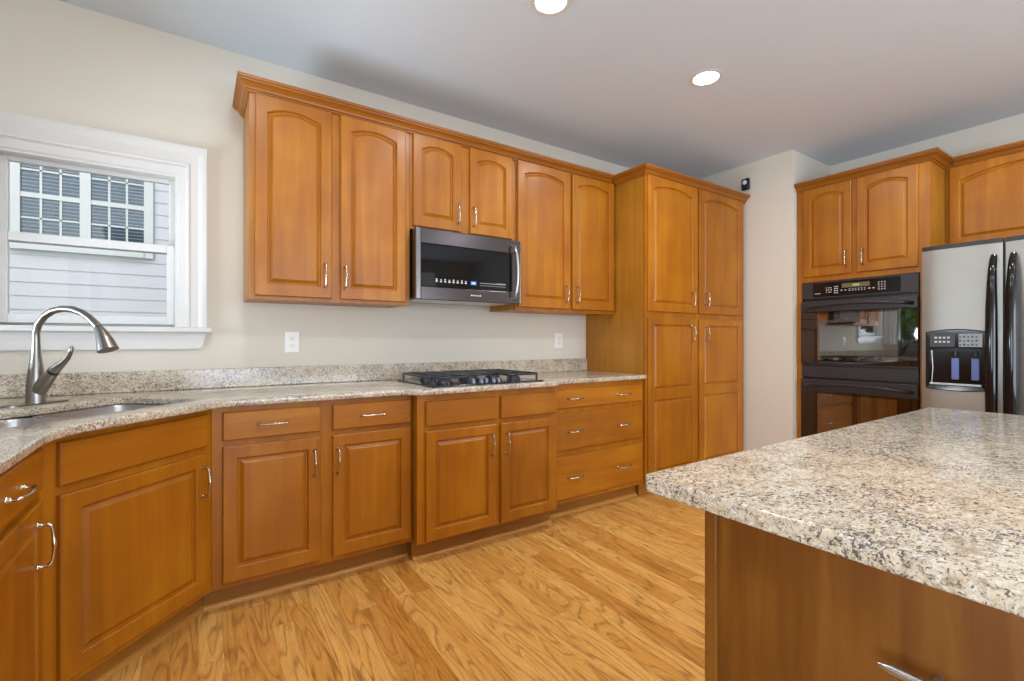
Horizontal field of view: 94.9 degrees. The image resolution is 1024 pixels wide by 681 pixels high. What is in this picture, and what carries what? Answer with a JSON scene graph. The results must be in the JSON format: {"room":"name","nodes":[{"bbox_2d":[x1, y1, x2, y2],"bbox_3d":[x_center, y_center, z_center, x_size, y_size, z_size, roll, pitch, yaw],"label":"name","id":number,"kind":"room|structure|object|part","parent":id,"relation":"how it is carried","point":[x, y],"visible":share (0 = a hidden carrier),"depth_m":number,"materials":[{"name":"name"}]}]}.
{"room":"kitchen","nodes":[
{"label":"kitchen","id":0,"kind":"room"},
{"bbox_2d":[0,0,628,419],"bbox_3d":[-0.132,-0.204,3.576,6.020,2.743,0.130,0,0,-34],"label":"wall","id":1,"kind":"structure","parent":0,"point":[60,61],"depth_m":2.52,"materials":[{"name":"beige paint"}]},
{"bbox_2d":[0,110,211,350],"bbox_3d":[-2.026,-0.481,2.275,0.967,1.051,0.185,0,0,-34],"label":"window","id":2,"kind":"structure","parent":1,"relation":"in","point":[25,139],"depth_m":2.30,"materials":[{"name":"white paint"}]},
{"bbox_3d":[-2.047,-0.646,2.306,0.643,0.390,0.030,0,0,-34],"label":"sash","id":3,"kind":"part","parent":2,"relation":"part of","materials":[{"name":"white plastic"}]},
{"bbox_3d":[-2.026,-0.285,2.274,0.643,0.411,0.030,0,0,-34],"label":"sash","id":4,"kind":"part","parent":2,"relation":"part of","materials":[{"name":"white plastic"}]},
{"bbox_2d":[285,332,299,351],"bbox_3d":[-1.275,0.009,2.726,0.080,0.120,0.010,0,0,-34],"label":"power outlet","id":5,"kind":"object","parent":1,"relation":"attached to","point":[292,339],"visible":1,"depth_m":2.72,"materials":[{"name":"white plastic"}]},
{"bbox_2d":[0,358,586,397],"bbox_3d":[-0.915,0.202,2.960,3.730,0.102,0.020,0,0,-34],"label":"backsplash","id":6,"kind":"structure","parent":1,"relation":"attached to","point":[12,385],"depth_m":2.58,"materials":[{"name":"stone"}]},
{"bbox_2d":[244,92,409,307],"bbox_3d":[-1.027,-0.734,2.664,0.833,1.058,0.390,0,0,-34],"label":"upper cabinet","id":7,"kind":"object","parent":1,"relation":"attached to","point":[327,194],"visible":0.98,"depth_m":2.51,"materials":[{"name":"brown wood"}]},
{"bbox_3d":[-1.121,-0.725,2.427,0.362,1.000,0.020,0,0,-34],"label":"door","id":8,"kind":"part","parent":7,"relation":"part of","materials":[{"name":"brown wood"}]},
{"bbox_3d":[-0.983,-0.345,2.483,0.018,0.134,0.040,0,0,-34],"label":"handle","id":9,"kind":"part","parent":7,"relation":"part of","materials":[{"name":"silver metal"}]},
{"bbox_3d":[-0.897,-0.341,2.541,0.018,0.134,0.040,0,0,-34],"label":"handle","id":10,"kind":"part","parent":7,"relation":"part of","materials":[{"name":"silver metal"}]},
{"bbox_3d":[-0.779,-0.725,2.656,0.368,1.000,0.020,0,0,-34],"label":"door","id":11,"kind":"part","parent":7,"relation":"part of","materials":[{"name":"brown wood"}]},
{"bbox_2d":[410,133,514,240],"bbox_3d":[-0.367,-0.963,3.106,0.751,0.600,0.390,0,0,-34],"label":"upper cabinet","id":12,"kind":"object","parent":1,"relation":"attached to","point":[454,187],"visible":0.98,"depth_m":2.95,"materials":[{"name":"brown wood"}]},
{"bbox_3d":[-0.455,-0.955,2.873,0.316,0.547,0.020,0,0,-34],"label":"door","id":13,"kind":"part","parent":12,"relation":"part of","materials":[{"name":"brown wood"}]},
{"bbox_3d":[-0.329,-0.788,2.921,0.018,0.134,0.040,0,0,-34],"label":"handle","id":14,"kind":"part","parent":12,"relation":"part of","materials":[{"name":"silver metal"}]},
{"bbox_2d":[410,227,520,305],"bbox_3d":[-0.345,-0.451,3.073,0.745,0.420,0.461,0,0,-34],"label":"microwave oven","id":15,"kind":"object","parent":12,"relation":"attached to","point":[447,267],"visible":0.99,"depth_m":2.90,"materials":[{"name":"silver metal"}]},
{"bbox_3d":[-0.272,-0.444,2.929,0.643,0.250,0.030,0,0,-34],"label":"door glass","id":16,"kind":"part","parent":15,"relation":"part of","materials":[{"name":"black glass"}]},
{"bbox_3d":[0.020,-0.447,3.076,0.064,0.365,0.027,0,0,40],"label":"handle","id":17,"kind":"part","parent":15,"relation":"part of","materials":[{"name":"silver metal"}]},
{"bbox_3d":[-0.234,-0.788,2.985,0.018,0.134,0.040,0,0,-34],"label":"handle","id":18,"kind":"part","parent":12,"relation":"part of","materials":[{"name":"silver metal"}]},
{"bbox_3d":[-0.135,-0.955,3.087,0.325,0.547,0.020,0,0,-34],"label":"door","id":19,"kind":"part","parent":12,"relation":"part of","materials":[{"name":"brown wood"}]},
{"bbox_2d":[490,160,613,315],"bbox_3d":[0.341,-0.734,3.580,0.949,1.058,0.390,0,0,-34],"label":"upper cabinet","id":20,"kind":"object","parent":1,"relation":"attached to","point":[564,222],"visible":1,"depth_m":3.43,"materials":[{"name":"brown wood"}]},
{"bbox_2d":[232,71,614,183],"bbox_3d":[-0.363,-1.258,3.112,2.541,0.065,0.382,0,0,-34],"label":"crown molding","id":21,"kind":"structure","parent":20,"relation":"attached to","point":[245,83],"depth_m":2.68,"materials":[{"name":"brown wood"}]},
{"bbox_3d":[0.229,-0.731,3.331,0.463,0.999,0.020,0,0,-34],"label":"door","id":22,"kind":"part","parent":20,"relation":"part of","materials":[{"name":"brown wood"}]},
{"bbox_3d":[0.405,-0.338,3.412,0.018,0.134,0.040,0,0,-34],"label":"handle","id":23,"kind":"part","parent":20,"relation":"part of","materials":[{"name":"silver metal"}]},
{"bbox_3d":[0.494,-0.338,3.472,0.018,0.134,0.040,0,0,-34],"label":"handle","id":24,"kind":"part","parent":20,"relation":"part of","materials":[{"name":"silver metal"}]},
{"bbox_3d":[0.624,-0.731,3.595,0.433,0.999,0.020,0,0,-34],"label":"door","id":25,"kind":"part","parent":20,"relation":"part of","materials":[{"name":"brown wood"}]},
{"bbox_2d":[555,333,562,347],"bbox_3d":[0.383,0.001,3.836,0.080,0.120,0.010,0,0,-34],"label":"power outlet","id":26,"kind":"object","parent":1,"relation":"attached to","point":[558,336],"visible":1,"depth_m":3.83,"materials":[{"name":"white plastic"}]},
{"bbox_2d":[106,493,704,680],"bbox_3d":[1.693,1.207,0.851,6.060,0.080,6.730,0,0,-34],"label":"floor","id":27,"kind":"structure","parent":0,"point":[613,591],"depth_m":1.97,"materials":[{"name":"brown wood"}]},
{"bbox_2d":[0,448,57,680],"bbox_3d":[-1.360,0.726,0.842,0.673,0.882,0.953,0,0,-34],"label":"base cabinet","id":28,"kind":"object","parent":27,"relation":"on","point":[21,512],"visible":0.99,"depth_m":1.19,"materials":[{"name":"brown wood"}]},
{"bbox_3d":[-1.130,0.673,0.978,0.020,0.777,0.923,0,0,-34],"label":"frame","id":29,"kind":"part","parent":28,"relation":"part of","materials":[{"name":"brown wood"}]},
{"bbox_3d":[-1.219,0.368,1.147,0.020,0.122,0.453,0,0,-34],"label":"drawer","id":30,"kind":"part","parent":28,"relation":"part of","materials":[{"name":"brown wood"}]},
{"bbox_3d":[-1.219,0.746,1.147,0.020,0.582,0.453,0,0,-34],"label":"door","id":31,"kind":"part","parent":28,"relation":"part of","materials":[{"name":"brown wood"}]},
{"bbox_3d":[-1.177,0.368,1.138,0.040,0.018,0.134,0,0,-34],"label":"handle","id":32,"kind":"part","parent":28,"relation":"part of","materials":[{"name":"silver metal"}]},
{"bbox_3d":[-1.288,0.567,1.304,0.040,0.134,0.018,0,0,-34],"label":"handle","id":33,"kind":"part","parent":28,"relation":"part of","materials":[{"name":"silver metal"}]},
{"bbox_2d":[38,410,211,680],"bbox_3d":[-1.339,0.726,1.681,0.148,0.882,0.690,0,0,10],"label":"base cabinet","id":34,"kind":"object","parent":27,"relation":"on","point":[128,507],"visible":0.98,"depth_m":1.61,"materials":[{"name":"brown wood"}]},
{"bbox_3d":[-1.315,0.373,1.682,0.020,0.132,0.548,0,0,10],"label":"false drawer","id":35,"kind":"part","parent":34,"relation":"part of","materials":[{"name":"brown wood"}]},
{"bbox_3d":[-1.389,1.157,1.690,0.016,0.020,0.690,0,0,10],"label":"shoe molding","id":36,"kind":"part","parent":34,"relation":"part of","materials":[{"name":"brown wood"}]},
{"bbox_3d":[-1.243,0.579,1.917,0.040,0.134,0.018,0,0,10],"label":"handle","id":37,"kind":"part","parent":34,"relation":"part of","materials":[{"name":"silver metal"}]},
{"bbox_2d":[203,395,411,611],"bbox_3d":[-1.068,0.726,2.461,0.924,0.882,0.678,0,0,-34],"label":"base cabinet","id":38,"kind":"object","parent":27,"relation":"on","point":[303,493],"visible":0.99,"depth_m":2.19,"materials":[{"name":"brown wood"}]},
{"bbox_3d":[-1.070,0.368,2.112,0.394,0.122,0.020,0,0,-34],"label":"drawer","id":39,"kind":"part","parent":38,"relation":"part of","materials":[{"name":"brown wood"}]},
{"bbox_3d":[-1.070,0.746,2.112,0.394,0.582,0.020,0,0,-34],"label":"door","id":40,"kind":"part","parent":38,"relation":"part of","materials":[{"name":"brown wood"}]},
{"bbox_3d":[-1.056,0.368,2.085,0.134,0.018,0.040,0,0,-34],"label":"handle","id":41,"kind":"part","parent":38,"relation":"part of","materials":[{"name":"silver metal"}]},
{"bbox_3d":[-0.948,1.157,2.282,0.924,0.020,0.016,0,0,-34],"label":"shoe molding","id":42,"kind":"part","parent":38,"relation":"part of","materials":[{"name":"brown wood"}]},
{"bbox_3d":[-0.913,0.571,2.181,0.018,0.134,0.040,0,0,-34],"label":"handle","id":43,"kind":"part","parent":38,"relation":"part of","materials":[{"name":"silver metal"}]},
{"bbox_3d":[-0.824,0.575,2.241,0.018,0.134,0.040,0,0,-34],"label":"handle","id":44,"kind":"part","parent":38,"relation":"part of","materials":[{"name":"silver metal"}]},
{"bbox_3d":[-0.697,0.368,2.362,0.394,0.122,0.020,0,0,-34],"label":"drawer","id":45,"kind":"part","parent":38,"relation":"part of","materials":[{"name":"brown wood"}]},
{"bbox_3d":[-0.697,0.746,2.362,0.394,0.582,0.020,0,0,-34],"label":"door","id":46,"kind":"part","parent":38,"relation":"part of","materials":[{"name":"brown wood"}]},
{"bbox_3d":[-0.683,0.368,2.335,0.134,0.018,0.040,0,0,-34],"label":"handle","id":47,"kind":"part","parent":38,"relation":"part of","materials":[{"name":"silver metal"}]},
{"bbox_2d":[407,386,556,561],"bbox_3d":[-0.277,0.726,2.951,0.933,0.882,0.743,0,0,-34],"label":"base cabinet","id":48,"kind":"object","parent":27,"relation":"on","point":[484,463],"visible":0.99,"depth_m":2.63,"materials":[{"name":"brown wood"}]},
{"bbox_3d":[-0.271,0.383,2.569,0.432,0.132,0.020,0,0,-34],"label":"false drawer","id":49,"kind":"part","parent":48,"relation":"part of","materials":[{"name":"brown wood"}]},
{"bbox_3d":[-0.271,0.764,2.569,0.432,0.575,0.020,0,0,-34],"label":"door","id":50,"kind":"part","parent":48,"relation":"part of","materials":[{"name":"brown wood"}]},
{"bbox_3d":[-0.139,1.157,2.745,0.933,0.020,0.016,0,0,-34],"label":"shoe molding","id":51,"kind":"part","parent":48,"relation":"part of","materials":[{"name":"brown wood"}]},
{"bbox_3d":[-0.104,0.587,2.644,0.018,0.134,0.040,0,0,-34],"label":"handle","id":52,"kind":"part","parent":48,"relation":"part of","materials":[{"name":"silver metal"}]},
{"bbox_3d":[-0.019,0.592,2.701,0.018,0.134,0.040,0,0,-34],"label":"handle","id":53,"kind":"part","parent":48,"relation":"part of","materials":[{"name":"silver metal"}]},
{"bbox_3d":[0.100,0.383,2.817,0.400,0.132,0.020,0,0,-34],"label":"false drawer","id":54,"kind":"part","parent":48,"relation":"part of","materials":[{"name":"brown wood"}]},
{"bbox_3d":[0.100,0.764,2.817,0.400,0.575,0.020,0,0,-34],"label":"door","id":55,"kind":"part","parent":48,"relation":"part of","materials":[{"name":"brown wood"}]},
{"bbox_2d":[550,379,642,518],"bbox_3d":[0.456,0.726,3.481,0.870,0.882,0.678,0,0,-34],"label":"base cabinet","id":56,"kind":"object","parent":27,"relation":"on","point":[600,424],"visible":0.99,"depth_m":3.23,"materials":[{"name":"brown wood"}]},
{"bbox_2d":[0,358,646,474],"bbox_3d":[-0.273,0.217,1.983,3.750,0.132,2.359,0,0,-34],"label":"countertop","id":57,"kind":"structure","parent":56,"relation":"on","point":[176,392],"depth_m":2.33,"materials":[{"name":"beige stone"}]},
{"bbox_2d":[0,305,118,407],"bbox_3d":[-1.723,0.058,1.839,0.406,0.391,0.220,0,0,10],"label":"kitchen faucet","id":58,"kind":"object","parent":57,"relation":"on","point":[39,382],"visible":1,"depth_m":1.84,"materials":[{"name":"silver metal"}]},
{"bbox_3d":[-1.892,0.250,1.868,0.064,0.006,0.220,0,0,10],"label":"deck plate","id":59,"kind":"part","parent":58,"relation":"part of","materials":[{"name":"silver metal"}]},
{"bbox_3d":[-1.766,0.077,1.846,0.103,0.112,0.037,0,0,10],"label":"lever","id":60,"kind":"part","parent":58,"relation":"part of","materials":[{"name":"silver metal"}]},
{"bbox_2d":[0,404,158,427],"bbox_3d":[-1.601,0.383,1.724,0.399,0.200,0.689,0,0,10],"label":"sink","id":61,"kind":"object","parent":57,"relation":"in","point":[38,419],"visible":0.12,"depth_m":1.86,"materials":[{"name":"silver metal"}]},
{"bbox_3d":[-1.633,0.383,1.540,0.399,0.200,0.314,0,0,10],"label":"bowl","id":62,"kind":"part","parent":61,"relation":"part of","materials":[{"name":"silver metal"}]},
{"bbox_3d":[-1.573,0.383,1.882,0.399,0.200,0.369,0,0,10],"label":"bowl","id":63,"kind":"part","parent":61,"relation":"part of","materials":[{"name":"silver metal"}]},
{"bbox_2d":[398,369,543,387],"bbox_3d":[-0.259,0.226,2.925,0.750,0.054,0.524,0,0,-34],"label":"gas cooktop","id":64,"kind":"object","parent":57,"relation":"in","point":[433,379],"visible":1,"depth_m":2.83,"materials":[{"name":"metal"}]},
{"bbox_3d":[-0.386,0.235,2.684,0.100,0.017,0.100,0,0,-34],"label":"burner","id":65,"kind":"part","parent":64,"relation":"part of","materials":[{"name":"metal"}]},
{"bbox_3d":[-0.270,0.235,2.942,0.138,0.017,0.138,0,0,-34],"label":"burner","id":66,"kind":"part","parent":64,"relation":"part of","materials":[{"name":"metal"}]},
{"bbox_3d":[0.013,0.235,2.951,0.085,0.017,0.085,0,0,-34],"label":"burner","id":67,"kind":"part","parent":64,"relation":"part of","materials":[{"name":"metal"}]},
{"bbox_3d":[0.424,0.893,3.076,0.134,0.018,0.040,0,0,-34],"label":"handle","id":68,"kind":"part","parent":56,"relation":"part of","materials":[{"name":"silver metal"}]},
{"bbox_3d":[0.424,0.380,3.076,0.134,0.018,0.040,0,0,-34],"label":"handle","id":69,"kind":"part","parent":56,"relation":"part of","materials":[{"name":"silver metal"}]},
{"bbox_3d":[0.576,1.157,3.302,0.870,0.020,0.016,0,0,-34],"label":"shoe molding","id":70,"kind":"part","parent":56,"relation":"part of","materials":[{"name":"brown wood"}]},
{"bbox_3d":[0.618,0.893,3.242,0.818,0.277,0.020,0,0,-34],"label":"drawer","id":71,"kind":"part","parent":56,"relation":"part of","materials":[{"name":"brown wood"}]},
{"bbox_3d":[0.618,0.595,3.242,0.818,0.240,0.020,0,0,-34],"label":"drawer","id":72,"kind":"part","parent":56,"relation":"part of","materials":[{"name":"brown wood"}]},
{"bbox_3d":[0.618,0.380,3.242,0.818,0.125,0.020,0,0,-34],"label":"drawer","id":73,"kind":"part","parent":56,"relation":"part of","materials":[{"name":"brown wood"}]},
{"bbox_2d":[586,162,749,495],"bbox_3d":[1.352,-0.061,4.070,1.374,2.457,0.700,0,0,-34],"label":"pantry cabinet","id":74,"kind":"object","parent":27,"relation":"on","point":[676,321],"visible":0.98,"depth_m":3.72,"materials":[{"name":"brown wood"}]},
{"bbox_3d":[1.250,0.437,3.641,0.588,1.220,0.020,0,0,-34],"label":"door","id":75,"kind":"part","parent":74,"relation":"part of","materials":[{"name":"brown wood"}]},
{"bbox_3d":[1.250,-0.723,3.641,0.588,1.010,0.020,0,0,-34],"label":"door","id":76,"kind":"part","parent":74,"relation":"part of","materials":[{"name":"brown wood"}]},
{"bbox_3d":[1.443,-1.258,3.934,1.374,0.065,0.357,0,0,-34],"label":"crown","id":77,"kind":"part","parent":74,"relation":"part of","materials":[{"name":"brown wood"}]},
{"bbox_3d":[1.521,-0.101,3.846,1.302,2.325,0.020,0,0,-34],"label":"frame","id":78,"kind":"part","parent":74,"relation":"part of","materials":[{"name":"brown wood"}]},
{"bbox_3d":[1.776,0.437,3.993,0.618,1.220,0.020,0,0,-34],"label":"door","id":79,"kind":"part","parent":74,"relation":"part of","materials":[{"name":"brown wood"}]},
{"bbox_3d":[1.776,-0.723,3.993,0.618,1.010,0.020,0,0,-34],"label":"door","id":80,"kind":"part","parent":74,"relation":"part of","materials":[{"name":"brown wood"}]},
{"bbox_2d":[705,511,1023,680],"bbox_3d":[1.240,0.725,0.816,1.596,0.884,0.980,0,0,-34],"label":"kitchen island","id":81,"kind":"object","parent":27,"relation":"on","point":[778,608],"visible":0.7,"depth_m":0.64,"materials":[{"name":"granite"},{"name":"birch veneer"}]},
{"bbox_3d":[0.340,0.725,0.790,0.024,0.884,0.022,0,0,-34],"label":"corner post","id":82,"kind":"part","parent":81,"relation":"part of","materials":[{"name":"brown wood"}]},
{"bbox_2d":[646,407,1023,617],"bbox_3d":[1.240,0.268,0.861,1.622,0.030,1.152,0,0,-34],"label":"island countertop","id":83,"kind":"structure","parent":81,"relation":"on","point":[932,497],"depth_m":0.79,"materials":[{"name":"stone"}]},
{"bbox_3d":[0.517,0.395,0.488,0.030,0.012,0.220,0,0,-34],"label":"bar pull","id":84,"kind":"part","parent":81,"relation":"part of","materials":[{"name":"silver metal"}]},
{"bbox_2d":[794,147,952,437],"bbox_3d":[2.854,-0.061,3.689,0.668,2.457,0.909,0,0,-34],"label":"tall cabinet","id":85,"kind":"object","parent":27,"relation":"on","point":[876,219],"visible":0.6,"depth_m":3.48,"materials":[{"name":"brown wood"}]},
{"bbox_3d":[2.491,-0.870,3.721,0.020,0.710,0.339,0,0,-34],"label":"door","id":86,"kind":"part","parent":85,"relation":"part of","materials":[{"name":"brown wood"}]},
{"bbox_2d":[801,273,919,436],"bbox_3d":[2.800,0.199,3.692,0.639,1.336,0.756,0,0,-34],"label":"double wall oven","id":87,"kind":"object","parent":85,"relation":"in","point":[860,337],"visible":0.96,"depth_m":3.52,"materials":[{"name":"black"}]},
{"bbox_3d":[2.593,-0.403,3.563,0.002,0.110,0.571,0,0,-34],"label":"control glass","id":88,"kind":"part","parent":87,"relation":"part of","materials":[{"name":"black glass"}]},
{"bbox_3d":[2.564,-0.272,3.535,0.072,0.052,0.722,0,0,-34],"label":"handle","id":89,"kind":"part","parent":87,"relation":"part of","materials":[{"name":"black metal"}]},
{"bbox_3d":[2.564,0.350,3.535,0.072,0.052,0.722,0,0,-34],"label":"handle","id":90,"kind":"part","parent":87,"relation":"part of","materials":[{"name":"black metal"}]},
{"bbox_3d":[2.596,-0.024,3.556,0.030,0.411,0.756,0,0,-34],"label":"oven door","id":91,"kind":"part","parent":87,"relation":"part of","materials":[{"name":"black glass"}]},
{"bbox_3d":[2.596,0.620,3.556,0.030,0.435,0.756,0,0,-34],"label":"oven door","id":92,"kind":"part","parent":87,"relation":"part of","materials":[{"name":"black glass"}]},
{"bbox_3d":[2.597,0.240,3.557,0.026,0.109,0.756,0,0,-34],"label":"trim","id":93,"kind":"part","parent":87,"relation":"part of","materials":[{"name":"black metal"}]},
{"bbox_3d":[2.603,-0.403,3.561,0.012,0.133,0.756,0,0,-34],"label":"control panel","id":94,"kind":"part","parent":87,"relation":"part of","materials":[{"name":"black plastic"}]},
{"bbox_3d":[2.604,-0.628,3.498,0.040,0.134,0.018,0,0,-34],"label":"handle","id":95,"kind":"part","parent":85,"relation":"part of","materials":[{"name":"silver metal"}]},
{"bbox_3d":[2.737,-1.258,3.610,0.370,0.065,0.909,0,0,-34],"label":"crown","id":96,"kind":"part","parent":85,"relation":"part of","materials":[{"name":"brown wood"}]},
{"bbox_3d":[2.706,-0.870,3.400,0.020,0.710,0.361,0,0,-34],"label":"door","id":97,"kind":"part","parent":85,"relation":"part of","materials":[{"name":"brown wood"}]},
{"bbox_2d":[922,235,1023,414],"bbox_3d":[3.216,0.284,2.866,0.945,1.765,0.915,0,0,-34],"label":"refrigerator","id":98,"kind":"object","parent":27,"relation":"on","point":[973,291],"visible":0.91,"depth_m":2.83,"materials":[{"name":"grey metal"}]},
{"bbox_3d":[2.661,0.162,2.977,0.006,0.200,0.012,0,0,-24],"label":"recess trim","id":99,"kind":"part","parent":98,"relation":"part of","materials":[{"name":"silver metal"}]},
{"bbox_3d":[2.797,0.111,2.736,0.103,1.234,0.056,0,0,-34],"label":"handle","id":100,"kind":"part","parent":98,"relation":"part of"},
{"bbox_3d":[2.841,0.111,2.670,0.103,1.234,0.056,0,0,-34],"label":"handle","id":101,"kind":"part","parent":98,"relation":"part of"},
{"bbox_3d":[3.028,0.256,2.512,0.068,1.653,0.536,0,0,-34],"label":"fridge door","id":102,"kind":"part","parent":98,"relation":"part of","materials":[{"name":"silver metal"}]},
{"bbox_2d":[58,0,1023,178],"bbox_3d":[1.693,-1.636,0.851,6.060,0.120,6.730,0,0,-34],"label":"ceiling","id":103,"kind":"structure","parent":0,"point":[829,82],"depth_m":2.65,"materials":[{"name":"white paint"}]},
{"bbox_2d":[531,0,570,15],"bbox_3d":[0.180,-1.573,2.184,0.184,0.007,0.184,0,0,-34],"label":"recessed light","id":104,"kind":"object","parent":103,"relation":"in","point":[543,7],"visible":1,"depth_m":2.21,"materials":[{"name":"white paint"}]},
{"bbox_2d":[690,69,722,86],"bbox_3d":[1.164,-1.573,2.819,0.184,0.007,0.184,0,0,-34],"label":"recessed light","id":105,"kind":"object","parent":103,"relation":"in","point":[707,77],"visible":1,"depth_m":2.81,"materials":[{"name":"white paint"}]},
{"bbox_2d":[701,149,829,450],"bbox_3d":[2.306,-0.204,4.501,0.680,2.743,1.045,0,0,-34],"label":"wall","id":106,"kind":"structure","parent":0,"point":[770,210],"depth_m":4.05,"materials":[{"name":"beige paint"}]},
{"bbox_2d":[741,178,749,190],"bbox_3d":[2.081,-1.393,4.191,0.039,0.104,0.072,0,0,-34],"label":"security camera","id":107,"kind":"object","parent":106,"relation":"attached to","point":[745,183],"visible":1,"depth_m":4.18,"materials":[{"name":"black plastic"}]},
{"bbox_2d":[830,113,1023,174],"bbox_3d":[4.140,-0.204,2.489,0.130,2.743,6.430,0,0,-34],"label":"wall","id":108,"kind":"structure","parent":0,"point":[1008,130],"depth_m":3.51,"materials":[{"name":"beige paint"}]},
{"bbox_2d":[946,140,1023,244],"bbox_3d":[3.589,-0.962,2.880,0.348,0.657,1.353,0,0,-34],"label":"upper cabinet","id":109,"kind":"object","parent":108,"relation":"attached to","point":[985,188],"visible":0.87,"depth_m":3.19,"materials":[{"name":"brown wood"}]},
{"bbox_3d":[3.502,-0.948,2.822,0.020,0.630,1.353,0,0,-34],"label":"frame","id":110,"kind":"part","parent":109,"relation":"part of","materials":[{"name":"brown wood"}]},
{"bbox_3d":[3.486,-1.258,2.781,0.052,0.065,1.304,0,0,-34],"label":"crown","id":111,"kind":"part","parent":109,"relation":"part of","materials":[{"name":"brown wood"}]},
{"label":"outside","id":112,"kind":"structure","parent":0,"visible":0},
{"bbox_3d":[0.000,1.642,0.000,60.000,0.050,60.000,0,0,-34],"label":"ground","id":113,"kind":"structure","parent":112,"visible":0},
{"bbox_2d":[9,162,168,316],"bbox_3d":[-3.846,-0.923,4.847,11.000,5.080,0.265,0,0,-34],"label":"neighbouring house","id":114,"kind":"structure","parent":113,"relation":"on","point":[43,200],"depth_m":4.55,"materials":[{"name":"grey"}]},
{"bbox_2d":[21,165,79,236],"bbox_3d":[-4.334,-1.302,4.422,0.399,0.754,0.004,0,0,-34],"label":"window","id":115,"kind":"structure","parent":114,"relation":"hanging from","point":[50,197],"depth_m":4.42,"materials":[{"name":"glass"}]},
{"bbox_2d":[92,175,143,242],"bbox_3d":[-3.930,-1.302,4.692,0.399,0.754,0.004,0,0,-34],"label":"window","id":116,"kind":"structure","parent":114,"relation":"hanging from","point":[117,203],"depth_m":4.69,"materials":[{"name":"glass"}]}
]}

